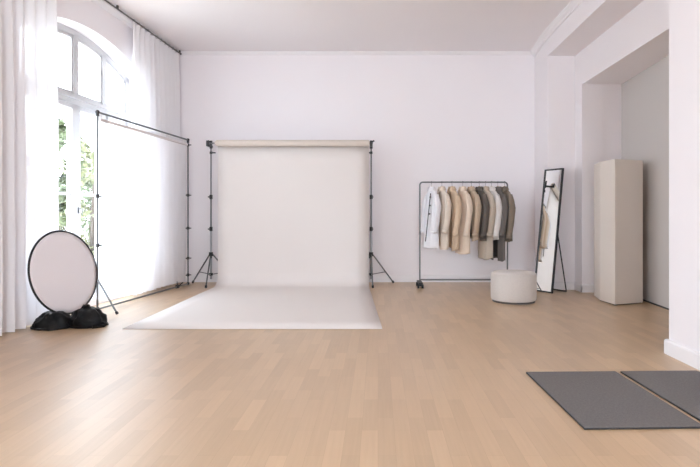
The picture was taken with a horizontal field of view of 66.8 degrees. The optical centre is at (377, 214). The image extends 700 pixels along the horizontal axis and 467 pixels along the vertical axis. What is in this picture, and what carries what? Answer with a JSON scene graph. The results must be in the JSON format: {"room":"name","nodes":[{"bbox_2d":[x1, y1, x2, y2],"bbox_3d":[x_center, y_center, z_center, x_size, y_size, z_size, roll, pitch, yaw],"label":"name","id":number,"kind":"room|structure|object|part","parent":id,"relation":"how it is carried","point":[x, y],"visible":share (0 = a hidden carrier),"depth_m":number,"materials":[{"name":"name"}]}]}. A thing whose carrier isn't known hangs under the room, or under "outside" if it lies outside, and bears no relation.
{"room":"studio","nodes":[
{"label":"studio","id":0,"kind":"room"},
{"bbox_2d":[57,0,132,297],"bbox_3d":[-4.144,-0.838,1.637,0.340,4.016,15.478,0,0,3],"label":"wall","id":1,"kind":"structure","parent":0,"point":[113,36],"depth_m":7.14,"materials":[{"name":"white paint"}]},
{"bbox_2d":[57,22,131,292],"bbox_3d":[-3.923,-0.660,6.873,0.150,3.460,2.604,0,0,3],"label":"window","id":2,"kind":"structure","parent":1,"relation":"in","point":[69,98],"depth_m":6.91,"materials":[{"name":"grey paint"}]},
{"bbox_3d":[-3.975,-1.935,6.552,0.056,0.770,0.566,0,0,3],"label":"fanlight sash","id":3,"kind":"part","parent":2,"relation":"part of","materials":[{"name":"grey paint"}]},
{"bbox_3d":[-3.940,-1.935,7.197,0.056,0.770,0.566,0,0,3],"label":"fanlight sash","id":4,"kind":"part","parent":2,"relation":"part of","materials":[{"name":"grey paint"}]},
{"bbox_3d":[-3.905,-1.894,7.832,0.056,0.689,0.546,0,0,3],"label":"fanlight sash","id":5,"kind":"part","parent":2,"relation":"part of","materials":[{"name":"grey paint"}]},
{"bbox_2d":[88,296,124,305],"bbox_3d":[-3.965,1.121,1.627,0.018,0.098,15.278,0,0,3],"label":"baseboard","id":6,"kind":"structure","parent":1,"relation":"attached to","point":[92,302],"depth_m":6.89,"materials":[{"name":"white paint"}]},
{"bbox_2d":[91,0,179,54],"bbox_3d":[-3.924,-2.801,1.625,0.100,0.090,15.278,0,0,3],"label":"trim","id":7,"kind":"structure","parent":1,"relation":"attached to","point":[103,4],"depth_m":7.33,"materials":[{"name":"white paint"}]},
{"bbox_2d":[108,0,570,50],"bbox_3d":[0.050,-2.946,1.778,9.900,0.200,15.555,0,0,0],"label":"ceiling","id":8,"kind":"structure","parent":0,"point":[186,25],"depth_m":7.79,"materials":[{"name":"white paint"}]},
{"bbox_2d":[104,0,181,54],"bbox_3d":[-3.611,-2.814,5.900,0.036,0.064,6.665,0,0,3],"label":"rail","id":9,"kind":"object","parent":8,"relation":"attached to","point":[117,6],"visible":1,"depth_m":7.77,"materials":[{"name":"grey metal"}]},
{"bbox_2d":[0,0,58,335],"bbox_3d":[-3.690,-0.832,4.649,0.166,3.975,2.684,0,0,3],"label":"sheer curtain","id":10,"kind":"object","parent":9,"relation":"hanging from","point":[29,121],"visible":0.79,"depth_m":5.39,"materials":[{"name":"white fabric"}]},
{"bbox_2d":[132,19,179,295],"bbox_3d":[-3.490,-0.832,8.362,0.147,3.975,1.544,0,0,3],"label":"sheer curtain","id":11,"kind":"object","parent":9,"relation":"hanging from","point":[155,66],"visible":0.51,"depth_m":8.20,"materials":[{"name":"white fabric"}]},
{"bbox_2d":[0,282,699,466],"bbox_3d":[0.050,1.245,1.778,9.900,0.150,15.555,0,0,0],"label":"floor","id":12,"kind":"structure","parent":0,"point":[444,381],"depth_m":3.60,"materials":[{"name":"brown wood"}]},
{"bbox_2d":[30,311,70,330],"bbox_3d":[-3.385,1.085,5.518,0.426,0.169,0.348,0,0,0],"label":"sandbag","id":13,"kind":"object","parent":12,"relation":"on","point":[48,320],"visible":0.88,"depth_m":5.42,"materials":[{"name":"black fabric"}]},
{"bbox_2d":[27,230,97,313],"bbox_3d":[-3.372,0.614,5.713,0.177,0.901,0.915,0,0,13],"label":"disc","id":14,"kind":"object","parent":13,"relation":"on","point":[62,271],"visible":0.96,"depth_m":5.68,"materials":[{"name":"white fabric"}]},
{"bbox_2d":[69,304,108,328],"bbox_3d":[-3.047,1.057,5.600,0.420,0.234,0.333,0,0,0],"label":"sandbag","id":15,"kind":"object","parent":12,"relation":"on","point":[88,316],"visible":1,"depth_m":5.50,"materials":[{"name":"black fabric"}]},
{"bbox_2d":[95,110,190,314],"bbox_3d":[-3.125,-0.055,7.547,0.415,2.451,2.649,0,0,6],"label":"screen","id":16,"kind":"object","parent":12,"relation":"on","point":[141,195],"visible":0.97,"depth_m":7.38,"materials":[{"name":"white fabric"}]},
{"bbox_3d":[-3.418,-0.043,6.458,0.024,2.425,0.025,0,0,6],"label":"post","id":17,"kind":"part","parent":16,"relation":"part of","materials":[{"name":"grey metal"}]},
{"bbox_3d":[-3.175,-0.043,8.857,0.024,2.425,0.025,0,0,6],"label":"post","id":18,"kind":"part","parent":16,"relation":"part of","materials":[{"name":"grey metal"}]},
{"bbox_2d":[192,140,217,287],"bbox_3d":[-2.792,-0.043,8.749,0.790,2.419,0.661,0,0,0],"label":"stand","id":19,"kind":"object","parent":12,"relation":"on","point":[210,196],"visible":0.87,"depth_m":8.85,"materials":[{"name":"black metal"}]},
{"bbox_3d":[-2.995,0.909,8.968,0.418,0.508,0.022,0,0,28],"label":"leg","id":20,"kind":"part","parent":19,"relation":"part of","materials":[{"name":"grey metal"}]},
{"bbox_3d":[-2.764,0.909,8.632,0.022,0.508,0.418,0,0,-7],"label":"leg","id":21,"kind":"part","parent":19,"relation":"part of","materials":[{"name":"grey metal"}]},
{"bbox_2d":[369,140,393,287],"bbox_3d":[-0.114,-0.043,8.748,0.790,2.419,0.663,0,0,0],"label":"stand","id":22,"kind":"object","parent":12,"relation":"on","point":[371,254],"visible":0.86,"depth_m":8.85,"materials":[{"name":"black metal"}]},
{"bbox_2d":[123,140,381,328],"bbox_3d":[-1.388,-0.033,7.096,2.868,2.402,3.342,0,0,0],"label":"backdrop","id":23,"kind":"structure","parent":22,"relation":"hanging from","point":[293,215],"depth_m":8.76,"materials":[{"name":"white paper"}]},
{"bbox_3d":[-0.098,0.909,8.631,0.022,0.508,0.418,0,0,-4],"label":"leg","id":24,"kind":"part","parent":22,"relation":"part of","materials":[{"name":"grey metal"}]},
{"bbox_3d":[0.089,0.909,8.968,0.418,0.508,0.022,0,0,-28],"label":"leg","id":25,"kind":"part","parent":22,"relation":"part of","materials":[{"name":"grey metal"}]},
{"bbox_2d":[416,181,507,287],"bbox_3d":[1.391,0.312,8.610,1.519,1.715,0.360,0,0,0],"label":"clothes rack","id":26,"kind":"object","parent":12,"relation":"on","point":[419,282],"visible":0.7,"depth_m":8.60,"materials":[{"name":"grey metal"}]},
{"bbox_3d":[0.872,-0.421,8.610,0.030,0.262,0.287,0,0,-30],"label":"clothes hanger","id":27,"kind":"object","parent":26,"relation":"hanging from","visible":0},
{"bbox_2d":[421,186,440,248],"bbox_3d":[0.829,0.040,8.586,0.236,1.002,0.458,0,0,-30],"label":"shirt","id":28,"kind":"object","parent":27,"relation":"hanging from","point":[431,204],"visible":0.98,"depth_m":8.50,"materials":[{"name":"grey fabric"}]},
{"bbox_3d":[1.038,-0.421,8.610,0.030,0.262,0.287,0,0,-30],"label":"clothes hanger","id":29,"kind":"object","parent":26,"relation":"hanging from","visible":0},
{"bbox_2d":[435,186,451,249],"bbox_3d":[1.018,0.048,8.600,0.182,1.018,0.459,0,0,-30],"label":"shirt","id":30,"kind":"object","parent":29,"relation":"hanging from","point":[446,205],"visible":0.69,"depth_m":8.49,"materials":[{"name":"beige fabric"}]},
{"bbox_2d":[491,269,536,304],"bbox_3d":[1.838,0.964,7.190,0.608,0.413,0.608,0,0,0],"label":"pouf","id":31,"kind":"object","parent":12,"relation":"on","point":[513,287],"visible":1,"depth_m":6.94,"materials":[{"name":"fabric"}]},
{"bbox_2d":[535,168,566,293],"bbox_3d":[2.639,0.230,8.122,0.330,1.884,0.365,0,0,-31],"label":"floor mirror","id":32,"kind":"object","parent":12,"relation":"on","point":[548,238],"visible":0.93,"depth_m":8.10,"materials":[{"name":"black metal"}]},
{"bbox_3d":[2.784,0.724,8.019,0.187,0.873,0.019,0,0,-24],"label":"support leg","id":33,"kind":"part","parent":32,"relation":"part of","materials":[{"name":"black metal"}]},
{"bbox_2d":[526,371,699,429],"bbox_3d":[1.443,1.163,3.409,0.670,0.014,1.033,0,0,-2],"label":"floor mat","id":34,"kind":"object","parent":12,"relation":"on","point":[596,400],"visible":1,"depth_m":3.29,"materials":[{"name":"grey rubber"}]},
{"bbox_2d":[594,159,642,304],"bbox_3d":[3.288,0.224,7.234,0.535,1.893,0.778,0,0,0],"label":"tall cabinet","id":35,"kind":"object","parent":12,"relation":"on","point":[618,183],"visible":1,"depth_m":6.96,"materials":[{"name":"beige laminate"}]},
{"bbox_3d":[3.073,0.217,7.417,0.018,1.881,0.418,0,0,12],"label":"panel","id":36,"kind":"part","parent":35,"relation":"part of","materials":[{"name":"beige laminate"}]},
{"bbox_3d":[3.049,0.217,7.028,0.018,1.881,0.366,0,0,-6],"label":"panel","id":37,"kind":"part","parent":35,"relation":"part of","materials":[{"name":"beige laminate"}]},
{"bbox_3d":[3.281,0.217,6.938,0.476,1.881,0.018,0,0,-21],"label":"door","id":38,"kind":"part","parent":35,"relation":"part of","materials":[{"name":"beige laminate"}]},
{"bbox_2d":[620,370,699,420],"bbox_3d":[2.102,1.163,3.426,0.580,0.014,1.034,0,0,-2],"label":"floor mat","id":39,"kind":"object","parent":12,"relation":"on","point":[681,389],"visible":1,"depth_m":3.60,"materials":[{"name":"grey rubber"}]},
{"bbox_2d":[179,55,534,274],"bbox_3d":[0.000,-0.838,9.380,8.800,4.016,0.250,0,0,0],"label":"wall","id":40,"kind":"structure","parent":0,"point":[427,117],"depth_m":9.25,"materials":[{"name":"white paint"}]},
{"bbox_2d":[185,275,490,281],"bbox_3d":[-0.443,1.107,9.246,6.355,0.125,0.018,0,0,0],"label":"baseboard","id":41,"kind":"structure","parent":40,"relation":"attached to","point":[200,278],"depth_m":9.24,"materials":[{"name":"white paint"}]},
{"bbox_2d":[181,51,531,54],"bbox_3d":[-0.443,-2.821,9.230,6.355,0.050,0.050,0,0,0],"label":"trim","id":42,"kind":"structure","parent":40,"relation":"attached to","point":[182,52],"depth_m":9.23,"materials":[{"name":"white paint"}]},
{"bbox_2d":[535,0,668,283],"bbox_3d":[3.518,-0.838,6.857,1.765,4.016,4.795,0,0,0],"label":"wall","id":43,"kind":"structure","parent":0,"point":[581,69],"depth_m":8.02,"materials":[{"name":"white paint"}]},
{"bbox_2d":[530,0,583,56],"bbox_3d":[2.612,-2.804,6.858,0.145,0.085,4.798,0,0,1],"label":"trim","id":44,"kind":"structure","parent":43,"relation":"attached to","point":[573,4],"depth_m":7.77,"materials":[{"name":"white paint"}]},
{"bbox_2d":[554,282,593,292],"bbox_3d":[2.943,1.107,8.431,0.668,0.125,1.585,0,0,-37],"label":"baseboard","id":45,"kind":"structure","parent":43,"relation":"attached to","point":[583,288],"depth_m":8.23,"materials":[{"name":"white paint"}]},
{"bbox_2d":[643,299,668,309],"bbox_3d":[3.563,1.161,6.253,0.012,0.018,3.533,0,0,4],"label":"trim","id":46,"kind":"structure","parent":43,"relation":"attached to","point":[643,299],"depth_m":6.84,"materials":[{"name":"grey"}]},
{"bbox_2d":[621,55,668,307],"bbox_3d":[3.930,-0.404,6.237,0.940,3.147,3.555,0,0,0],"label":"wall","id":47,"kind":"structure","parent":0,"point":[645,96],"depth_m":7.01,"materials":[{"name":"grey paint"}]},
{"bbox_2d":[669,0,699,351],"bbox_3d":[3.425,-0.838,-0.770,1.951,4.016,10.460,0,0,0],"label":"wall pier","id":48,"kind":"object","parent":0,"point":[684,15],"depth_m":4.22,"materials":[{"name":"white paint"}]},
{"bbox_2d":[664,339,699,369],"bbox_3d":[2.861,1.107,-0.756,0.879,0.125,10.488,0,0,0],"label":"baseboard","id":49,"kind":"object","parent":48,"relation":"attached to","point":[691,357],"visible":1,"depth_m":4.21,"materials":[{"name":"white paint"}]},
{"label":"outside","id":50,"kind":"structure","parent":0,"visible":0},
{"bbox_3d":[-22.450,2.170,10.000,35.100,0.100,60.000,0,0,0],"label":"ground","id":51,"kind":"structure","parent":50,"visible":0},
{"bbox_2d":[58,117,86,230],"bbox_3d":[-6.445,0.072,10.403,1.106,4.215,1.167,0,0,34],"label":"tree","id":52,"kind":"object","parent":51,"relation":"on","point":[62,179],"visible":0.18,"depth_m":10.49,"materials":[{"name":"green plant"}]},
{"bbox_2d":[58,135,93,254],"bbox_3d":[-7.351,0.049,13.545,2.730,4.264,2.187,0,0,0],"label":"tree","id":53,"kind":"object","parent":51,"relation":"on","point":[88,152],"visible":0.12,"depth_m":13.39,"materials":[{"name":"green plant"}]},
{"bbox_2d":[58,169,93,241],"bbox_3d":[-9.471,0.209,17.742,2.995,3.950,3.606,0,0,0],"label":"tree","id":54,"kind":"object","parent":51,"relation":"on","point":[87,185],"visible":0.03,"depth_m":17.06,"materials":[{"name":"green plant"}]},
{"label":"clothes hanger","id":55,"kind":"object","parent":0,"visible":0},
{"bbox_2d":[478,186,495,259],"bbox_3d":[1.728,0.130,8.599,0.182,1.182,0.460,0,0,-30],"label":"coat","id":56,"kind":"object","parent":55,"relation":"hanging from","point":[485,248],"visible":0.57,"depth_m":8.47,"materials":[{"name":"beige fabric"}]},
{"label":"clothes hanger","id":57,"kind":"object","parent":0,"visible":0},
{"bbox_2d":[491,186,508,261],"bbox_3d":[1.926,0.142,8.600,0.182,1.208,0.460,0,0,-30],"label":"coat","id":58,"kind":"object","parent":57,"relation":"hanging from","point":[498,245],"visible":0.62,"depth_m":8.47,"materials":[{"name":"grey fabric"}]},
{"bbox_3d":[1.646,-0.421,8.610,0.030,0.262,0.287,0,0,-30],"label":"clothes hanger","id":59,"kind":"object","parent":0,"visible":0},
{"bbox_2d":[470,186,489,240],"bbox_3d":[1.627,-0.019,8.598,0.182,0.885,0.459,0,0,-30],"label":"jacket","id":60,"kind":"object","parent":59,"relation":"hanging from","point":[484,218],"visible":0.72,"depth_m":8.44,"materials":[{"name":"grey fabric"}]},
{"bbox_3d":[2.057,-0.421,8.610,0.030,0.262,0.287,0,0,-30],"label":"clothes hanger","id":61,"kind":"object","parent":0,"visible":0},
{"bbox_2d":[501,186,515,241],"bbox_3d":[2.037,-0.014,8.599,0.182,0.895,0.460,0,0,-30],"label":"jacket","id":62,"kind":"object","parent":61,"relation":"hanging from","point":[511,212],"visible":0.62,"depth_m":8.42,"materials":[{"name":"fabric"}]},
{"bbox_3d":[1.202,-0.421,8.610,0.030,0.262,0.287,0,0,-30],"label":"clothes hanger","id":63,"kind":"object","parent":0,"visible":0},
{"bbox_2d":[447,186,461,250],"bbox_3d":[1.183,0.059,8.599,0.182,1.041,0.459,0,0,-30],"label":"shirt","id":64,"kind":"object","parent":63,"relation":"hanging from","point":[456,209],"visible":0.69,"depth_m":8.49,"materials":[{"name":"beige fabric"}]},
{"label":"clothes hanger","id":65,"kind":"object","parent":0,"visible":0},
{"bbox_2d":[455,186,472,253],"bbox_3d":[1.359,0.086,8.598,0.182,1.095,0.460,0,0,-30],"label":"shirt","id":66,"kind":"object","parent":65,"relation":"hanging from","point":[467,206],"visible":0.73,"depth_m":8.49,"materials":[{"name":"beige fabric"}]},
{"bbox_3d":[1.517,-0.421,8.610,0.030,0.262,0.287,0,0,-30],"label":"clothes hanger","id":67,"kind":"object","parent":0,"visible":0},
{"bbox_2d":[467,186,481,240],"bbox_3d":[1.498,-0.018,8.598,0.182,0.886,0.460,0,0,-30],"label":"shirt","id":68,"kind":"object","parent":67,"relation":"hanging from","point":[476,214],"visible":0.62,"depth_m":8.45,"materials":[{"name":"beige fabric"}]},
{"bbox_3d":[1.845,-0.421,8.610,0.030,0.262,0.287,0,0,-30],"label":"clothes hanger","id":69,"kind":"object","parent":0,"visible":0},
{"bbox_2d":[489,186,501,239],"bbox_3d":[1.825,-0.027,8.600,0.182,0.869,0.459,0,0,-30],"label":"shirt","id":70,"kind":"object","parent":69,"relation":"hanging from","point":[492,190],"visible":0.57,"depth_m":8.41,"materials":[{"name":"white fabric"}]}
]}

